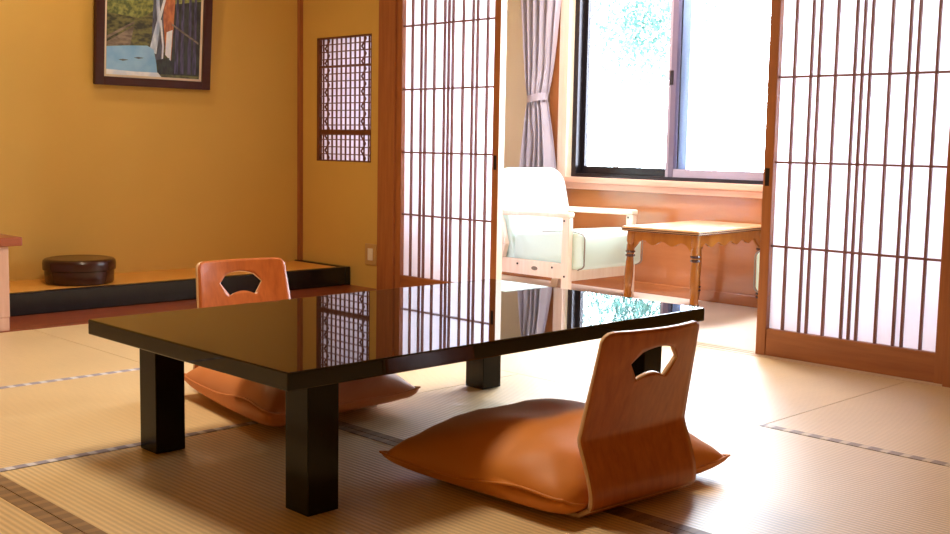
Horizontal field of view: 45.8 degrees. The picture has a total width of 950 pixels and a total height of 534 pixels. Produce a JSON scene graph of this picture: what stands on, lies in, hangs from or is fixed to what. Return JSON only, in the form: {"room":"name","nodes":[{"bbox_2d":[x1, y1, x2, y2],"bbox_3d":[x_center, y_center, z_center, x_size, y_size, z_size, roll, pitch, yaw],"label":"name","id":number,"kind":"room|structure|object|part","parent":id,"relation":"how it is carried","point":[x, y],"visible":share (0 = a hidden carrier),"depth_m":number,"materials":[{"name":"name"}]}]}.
{"room":"traditional dwelling","nodes":[
{"label":"traditional dwelling","id":0,"kind":"room"},
{"bbox_2d":[0,0,296,280],"bbox_3d":[-2.875,-0.985,4.986,5.240,2.620,0.100,-5,9,-44],"label":"wall","id":1,"kind":"structure","parent":0,"point":[143,178],"depth_m":6.07,"materials":[{"name":"yellow paint"}]},
{"bbox_2d":[93,0,212,89],"bbox_3d":[-1.692,-1.387,5.954,0.675,0.859,0.088,-5,9,-44],"label":"framed picture","id":2,"kind":"object","parent":1,"relation":"attached to","point":[140,43],"visible":1,"depth_m":5.98,"materials":[{"name":"multicoloured paper"}]},
{"bbox_2d":[106,0,200,78],"bbox_3d":[-1.693,-1.387,5.955,0.545,0.748,0.003,-5,13,-44],"label":"artwork","id":3,"kind":"object","parent":2,"relation":"attached to","point":[153,38],"depth_m":5.98},
{"bbox_2d":[0,285,376,332],"bbox_3d":[-1.614,0.184,5.702,2.390,0.024,0.865,-5,9,-44],"label":"trim","id":4,"kind":"structure","parent":1,"relation":"attached to","point":[68,318],"depth_m":5.32,"materials":[{"name":"brown wood"}]},
{"bbox_2d":[9,259,349,316],"bbox_3d":[-1.639,0.094,5.922,2.093,0.106,0.498,-5,9,-44],"label":"platform","id":5,"kind":"object","parent":4,"relation":"on","point":[35,296],"visible":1,"depth_m":5.63,"materials":[{"name":"black paint"}]},
{"bbox_2d":[42,255,115,285],"bbox_3d":[-1.967,0.015,5.589,0.348,0.124,0.348,-5,9,-44],"label":"round box","id":6,"kind":"object","parent":5,"relation":"on","point":[63,270],"visible":1,"depth_m":5.46,"materials":[{"name":"brown paint"}]},
{"bbox_3d":[-1.966,-0.018,5.585,0.348,0.058,0.348,-5,9,-44],"label":"lid","id":7,"kind":"part","parent":6,"relation":"part of","materials":[{"name":"brown paint"}]},
{"bbox_2d":[303,0,378,288],"bbox_3d":[-0.731,-1.097,6.452,0.080,2.440,0.810,-5,9,-44],"label":"wall","id":8,"kind":"structure","parent":0,"point":[340,198],"depth_m":6.50,"materials":[{"name":"yellow paint"}]},
{"bbox_2d":[297,0,302,259],"bbox_3d":[-1.040,-1.194,6.686,0.022,2.310,0.028,-5,9,-44],"label":"trim","id":9,"kind":"structure","parent":8,"relation":"attached to","point":[299,2],"depth_m":6.72,"materials":[{"name":"brown wood"}]},
{"bbox_2d":[317,33,371,162],"bbox_3d":[-0.742,-0.962,6.441,0.030,0.716,0.505,-5,9,-44],"label":"window","id":10,"kind":"structure","parent":8,"relation":"in","point":[344,63],"depth_m":6.45,"materials":[{"name":"wood"}]},
{"bbox_2d":[365,243,376,265],"bbox_3d":[-0.589,-0.071,6.336,0.010,0.120,0.098,-5,9,-44],"label":"light switch","id":11,"kind":"object","parent":8,"relation":"attached to","point":[370,249],"visible":1,"depth_m":6.33,"materials":[{"name":"brown plastic"}]},
{"bbox_2d":[377,0,397,289],"bbox_3d":[-0.448,-1.055,6.065,0.082,2.430,0.137,-5,9,-44],"label":"wooden post","id":12,"kind":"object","parent":8,"relation":"attached to","point":[387,52],"depth_m":6.07,"materials":[{"name":"brown wood"}]},
{"bbox_2d":[395,0,506,287],"bbox_3d":[-0.139,-0.718,5.771,0.042,1.810,0.772,-5,9,-44],"label":"door","id":13,"kind":"structure","parent":8,"relation":"in","point":[451,54],"depth_m":5.77,"materials":[{"name":"white paper"}]},
{"bbox_3d":[-0.154,0.128,5.865,0.032,0.109,0.684,-5,9,-44],"label":"rail","id":14,"kind":"part","parent":13,"relation":"part of","materials":[{"name":"brown wood"}]},
{"bbox_3d":[0.102,-0.513,5.523,0.014,0.070,0.018,-5,9,-44],"label":"finger pull","id":15,"kind":"part","parent":13,"relation":"part of","materials":[{"name":"brown metal"}]},
{"bbox_2d":[696,341,948,387],"bbox_3d":[1.450,0.439,4.250,0.100,0.102,5.640,-5,9,-44],"label":"trim","id":16,"kind":"structure","parent":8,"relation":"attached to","point":[699,344],"depth_m":4.40,"materials":[{"name":"brown wood"}]},
{"bbox_2d":[755,0,949,383],"bbox_3d":[1.432,-0.516,4.185,0.042,1.810,0.770,-5,9,-44],"label":"door","id":17,"kind":"structure","parent":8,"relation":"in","point":[854,262],"depth_m":4.21,"materials":[{"name":"white paper"}]},
{"bbox_3d":[1.162,-0.357,4.455,0.014,0.070,0.018,-5,9,-44],"label":"finger pull","id":18,"kind":"part","parent":17,"relation":"part of","materials":[{"name":"brown metal"}]},
{"bbox_3d":[1.417,0.330,4.278,0.032,0.109,0.684,-5,9,-44],"label":"rail","id":19,"kind":"part","parent":17,"relation":"part of","materials":[{"name":"brown wood"}]},
{"bbox_2d":[942,269,949,387],"bbox_3d":[1.750,-0.772,3.837,0.095,2.430,0.122,-5,9,-44],"label":"trim","id":20,"kind":"structure","parent":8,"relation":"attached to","point":[946,365],"depth_m":3.96,"materials":[{"name":"brown wood"}]},
{"bbox_2d":[501,274,756,349],"bbox_3d":[1.209,0.314,5.380,1.150,0.096,5.300,-5,9,-44],"label":"floor","id":21,"kind":"structure","parent":0,"point":[730,325],"depth_m":5.58,"materials":[{"name":"beige wood"}]},
{"bbox_2d":[502,168,642,296],"bbox_3d":[0.500,-0.185,6.198,0.590,0.707,0.691,-5,9,-44],"label":"armchair","id":22,"kind":"object","parent":21,"relation":"on","point":[539,238],"visible":0.7,"depth_m":6.08,"materials":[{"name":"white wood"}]},
{"bbox_3d":[0.127,-0.087,6.204,0.036,0.497,0.141,-5,9,-44],"label":"leg","id":23,"kind":"part","parent":22,"relation":"part of","materials":[{"name":"brown wood"}]},
{"bbox_3d":[0.304,0.003,6.031,0.028,0.080,0.445,-5,9,-44],"label":"rail","id":24,"kind":"part","parent":22,"relation":"part of","materials":[{"name":"brown wood"}]},
{"bbox_2d":[503,168,568,257],"bbox_3d":[0.333,-0.294,6.359,0.560,0.532,0.210,-5,9,-44],"label":"cushion","id":25,"kind":"object","parent":22,"relation":"on","point":[540,189],"depth_m":6.29,"materials":[{"name":"white fabric"}]},
{"bbox_3d":[0.302,-0.288,6.007,0.055,0.038,0.564,-5,9,-44],"label":"arm","id":26,"kind":"part","parent":22,"relation":"part of","materials":[{"name":"brown wood"}]},
{"bbox_3d":[0.509,-0.121,6.578,0.036,0.497,0.141,-5,9,-44],"label":"leg","id":27,"kind":"part","parent":22,"relation":"part of","materials":[{"name":"brown wood"}]},
{"bbox_3d":[0.477,-0.028,5.852,0.036,0.455,0.046,-5,9,-44],"label":"leg","id":28,"kind":"part","parent":22,"relation":"part of","materials":[{"name":"brown wood"}]},
{"bbox_2d":[514,227,640,269],"bbox_3d":[0.561,-0.117,6.141,0.494,0.203,0.507,-5,9,-44],"label":"seat cushion","id":29,"kind":"object","parent":22,"relation":"on","point":[602,248],"depth_m":5.96,"materials":[{"name":"white fabric"}]},
{"bbox_3d":[0.670,0.028,6.043,0.500,0.060,0.026,-5,9,-44],"label":"rail","id":30,"kind":"part","parent":22,"relation":"part of","materials":[{"name":"brown wood"}]},
{"bbox_3d":[0.684,-0.322,6.380,0.055,0.038,0.564,-5,9,-44],"label":"arm","id":31,"kind":"part","parent":22,"relation":"part of","materials":[{"name":"brown wood"}]},
{"bbox_3d":[0.859,-0.062,6.225,0.036,0.455,0.046,-5,9,-44],"label":"leg","id":32,"kind":"part","parent":22,"relation":"part of","materials":[{"name":"brown wood"}]},
{"bbox_2d":[621,220,760,306],"bbox_3d":[1.112,0.012,5.647,0.434,0.444,0.719,7,8,41],"label":"side table","id":33,"kind":"object","parent":21,"relation":"on","point":[694,234],"visible":0.76,"depth_m":5.46,"materials":[{"name":"brown wood"}]},
{"bbox_3d":[0.759,0.031,5.526,0.054,0.420,0.044,0,6,-11],"label":"leg","id":34,"kind":"part","parent":33,"relation":"part of","materials":[{"name":"brown wood"}]},
{"bbox_3d":[1.115,-0.193,5.625,0.434,0.012,0.719,6,8,41],"label":"edge moulding","id":35,"kind":"part","parent":33,"relation":"part of","materials":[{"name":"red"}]},
{"bbox_3d":[1.032,0.062,5.286,0.044,0.420,0.054,1,6,4],"label":"leg","id":36,"kind":"part","parent":33,"relation":"part of","materials":[{"name":"brown wood"}]},
{"bbox_3d":[1.191,-0.015,6.011,0.044,0.420,0.054,1,6,4],"label":"leg","id":37,"kind":"part","parent":33,"relation":"part of","materials":[{"name":"brown wood"}]},
{"bbox_2d":[753,251,759,292],"bbox_3d":[1.665,-0.028,4.947,0.590,0.707,0.691,-5,9,-44],"label":"armchair","id":38,"kind":"object","parent":21,"relation":"on","point":[756,263],"visible":0.06,"depth_m":5.02,"materials":[{"name":"brown wood"}]},
{"bbox_2d":[756,252,759,289],"bbox_3d":[1.602,0.025,5.017,0.494,0.203,0.507,-5,9,-44],"label":"seat cushion","id":39,"kind":"object","parent":38,"relation":"on","point":[758,255],"depth_m":5.01,"materials":[{"name":"white fabric"}]},
{"bbox_2d":[504,0,762,295],"bbox_3d":[1.679,-0.881,5.694,0.170,2.420,5.300,-5,9,-44],"label":"wall","id":40,"kind":"structure","parent":0,"point":[515,87],"depth_m":6.33,"materials":[{"name":"beige paint"}]},
{"bbox_2d":[502,271,756,307],"bbox_3d":[1.612,0.200,5.765,0.022,0.062,5.300,-5,9,-44],"label":"trim","id":41,"kind":"structure","parent":40,"relation":"attached to","point":[611,283],"depth_m":6.29,"materials":[{"name":"brown wood"}]},
{"bbox_2d":[550,0,763,191],"bbox_3d":[1.080,-1.186,6.249,0.150,1.476,1.660,-5,9,-44],"label":"window","id":42,"kind":"structure","parent":40,"relation":"attached to","point":[676,173],"depth_m":6.50,"materials":[{"name":"brown wood"}]},
{"bbox_3d":[0.510,-1.256,6.795,0.072,1.474,0.075,-5,9,-44],"label":"casing post","id":43,"kind":"part","parent":42,"relation":"part of","materials":[{"name":"brown wood"}]},
{"bbox_3d":[1.092,-1.182,6.208,0.090,1.474,1.585,-5,9,-44],"label":"casing","id":44,"kind":"part","parent":42,"relation":"part of","materials":[{"name":"brown wood"}]},
{"bbox_3d":[0.908,-1.181,6.496,0.030,1.295,0.710,-5,9,-44],"label":"sash","id":45,"kind":"part","parent":42,"relation":"part of","materials":[{"name":"glass"}]},
{"bbox_3d":[1.337,-1.120,6.007,0.030,1.295,0.705,-5,9,-44],"label":"sash","id":46,"kind":"part","parent":42,"relation":"part of","materials":[{"name":"glass"}]},
{"bbox_3d":[1.553,-1.881,5.583,0.097,0.032,4.100,-5,9,-44],"label":"curtain rod","id":47,"kind":"object","parent":40,"relation":"attached to","visible":0},
{"bbox_2d":[519,0,560,169],"bbox_3d":[0.381,-1.089,6.792,0.118,1.850,0.330,-5,9,-44],"label":"curtain","id":48,"kind":"object","parent":47,"relation":"hanging from","point":[540,18],"visible":0.71,"depth_m":6.77,"materials":[{"name":"grey fabric"}]},
{"bbox_3d":[-0.635,0.575,2.775,4.950,0.078,6.450,-5,9,-44],"label":"floor","id":49,"kind":"structure","parent":0,"visible":0},
{"bbox_2d":[0,234,21,330],"bbox_3d":[-2.568,0.064,4.714,1.005,0.396,0.845,-5,9,-44],"label":"base cabinet","id":50,"kind":"object","parent":49,"relation":"on","point":[6,241],"visible":1,"depth_m":4.73,"materials":[{"name":"brown wood"}]},
{"bbox_2d":[0,486,84,533],"bbox_3d":[-0.873,0.635,1.728,0.957,0.023,1.907,-5,9,-44],"label":"mat","id":51,"kind":"object","parent":49,"relation":"on","point":[18,515],"visible":1,"depth_m":2.43,"materials":[{"name":"beige wicker"}]},
{"bbox_2d":[0,330,139,386],"bbox_3d":[-2.221,0.386,3.784,1.917,0.022,1.032,-5,9,-44],"label":"mat","id":52,"kind":"object","parent":49,"relation":"on","point":[26,356],"visible":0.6,"depth_m":4.18,"materials":[{"name":"beige wicker"}]},
{"bbox_2d":[33,324,139,361],"bbox_3d":[-0.848,0.264,5.128,1.927,0.022,1.032,-5,9,-44],"label":"mat","id":53,"kind":"object","parent":49,"relation":"on","point":[79,334],"visible":0.07,"depth_m":4.58,"materials":[{"name":"beige wicker"}]},
{"bbox_2d":[0,368,257,471],"bbox_3d":[-1.529,0.475,3.078,1.907,0.023,0.947,-5,9,-44],"label":"mat","id":54,"kind":"object","parent":49,"relation":"on","point":[48,421],"visible":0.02,"depth_m":3.32,"materials":[{"name":"beige wicker"}]},
{"bbox_2d":[0,423,692,533],"bbox_3d":[-0.189,0.574,2.398,0.957,0.023,1.907,-5,9,-44],"label":"mat","id":55,"kind":"object","parent":49,"relation":"on","point":[228,481],"visible":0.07,"depth_m":2.61,"materials":[{"name":"beige wicker"}]},
{"bbox_2d":[184,362,515,392],"bbox_3d":[-0.511,0.385,4.075,0.942,0.022,0.947,-5,9,-44],"label":"mat","id":56,"kind":"object","parent":49,"relation":"on","point":[450,375],"visible":0.07,"depth_m":4.00,"materials":[{"name":"beige wicker"}]},
{"bbox_2d":[193,257,376,412],"bbox_3d":[-0.624,0.209,3.587,0.358,0.422,0.579,-4,8,-39],"label":"chair","id":57,"kind":"object","parent":56,"relation":"on","point":[271,271],"visible":0.34,"depth_m":3.77,"materials":[{"name":"brown wood"}]},
{"bbox_3d":[-0.780,0.173,3.774,0.358,0.397,0.088,-4,8,-39],"label":"backrest","id":58,"kind":"part","parent":57,"relation":"part of","materials":[{"name":"brown wood"}]},
{"bbox_2d":[184,366,420,425],"bbox_3d":[-0.564,0.340,3.517,0.561,0.160,0.666,-4,8,-38],"label":"floor cushion","id":59,"kind":"object","parent":57,"relation":"on","point":[263,404],"visible":0.52,"depth_m":3.33,"materials":[{"name":"orange fabric"}]},
{"bbox_2d":[339,374,949,533],"bbox_3d":[0.491,0.513,3.063,0.942,0.023,1.907,-5,9,-44],"label":"mat","id":60,"kind":"object","parent":49,"relation":"on","point":[772,481],"visible":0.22,"depth_m":2.83,"materials":[{"name":"beige wicker"}]},
{"bbox_2d":[88,279,704,516],"bbox_3d":[-0.167,0.303,3.169,1.502,0.348,0.900,-5,9,-44],"label":"table","id":61,"kind":"object","parent":60,"relation":"on","point":[304,348],"visible":0.96,"depth_m":2.90,"materials":[{"name":"black paint"}]},
{"bbox_3d":[-0.831,0.331,2.985,0.085,0.308,0.085,-5,9,-44],"label":"leg","id":62,"kind":"part","parent":61,"relation":"part of","materials":[{"name":"black paint"}]},
{"bbox_3d":[-0.365,0.391,2.514,0.085,0.308,0.085,-5,9,-44],"label":"leg","id":63,"kind":"part","parent":61,"relation":"part of","materials":[{"name":"black paint"}]},
{"bbox_3d":[0.030,0.254,3.828,0.085,0.308,0.085,-5,9,-44],"label":"leg","id":64,"kind":"part","parent":61,"relation":"part of","materials":[{"name":"black paint"}]},
{"bbox_3d":[0.496,0.314,3.357,0.085,0.308,0.085,-5,9,-44],"label":"leg","id":65,"kind":"part","parent":61,"relation":"part of","materials":[{"name":"black paint"}]},
{"bbox_2d":[379,398,730,513],"bbox_3d":[0.204,0.438,2.831,0.664,0.156,0.608,-5,9,-44],"label":"floor cushion","id":66,"kind":"object","parent":60,"relation":"on","point":[526,453],"visible":0.66,"depth_m":2.65,"materials":[{"name":"orange fabric"}]},
{"bbox_2d":[566,321,698,517],"bbox_3d":[0.230,0.317,2.736,0.358,0.422,0.579,-4,8,-40],"label":"chair","id":67,"kind":"object","parent":60,"relation":"on","point":[634,444],"visible":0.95,"depth_m":2.53,"materials":[{"name":"brown wood"}]},
{"bbox_2d":[465,338,906,425],"bbox_3d":[0.527,0.368,4.402,0.992,0.022,1.937,-5,9,-44],"label":"mat","id":68,"kind":"object","parent":49,"relation":"on","point":[754,390],"visible":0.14,"depth_m":4.04,"materials":[{"name":"beige wicker"}]},
{"bbox_2d":[760,381,949,466],"bbox_3d":[1.530,0.496,3.389,0.992,0.023,0.917,-5,9,-44],"label":"mat","id":69,"kind":"object","parent":49,"relation":"on","point":[911,420],"visible":0.87,"depth_m":3.43,"materials":[{"name":"beige wicker"}]},
{"label":"outside","id":70,"kind":"structure","parent":0,"visible":0},
{"bbox_3d":[9.573,2.295,16.669,26.010,0.200,34.000,-5,9,-44],"label":"ground","id":71,"kind":"structure","parent":70,"visible":0},
{"bbox_2d":[591,0,728,166],"bbox_3d":[3.309,-3.122,25.059,4.500,8.520,2.592,0,6,-5],"label":"tree","id":72,"kind":"object","parent":71,"relation":"on","point":[654,25],"visible":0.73,"depth_m":24.61,"materials":[{"name":"green plant"}]}
]}

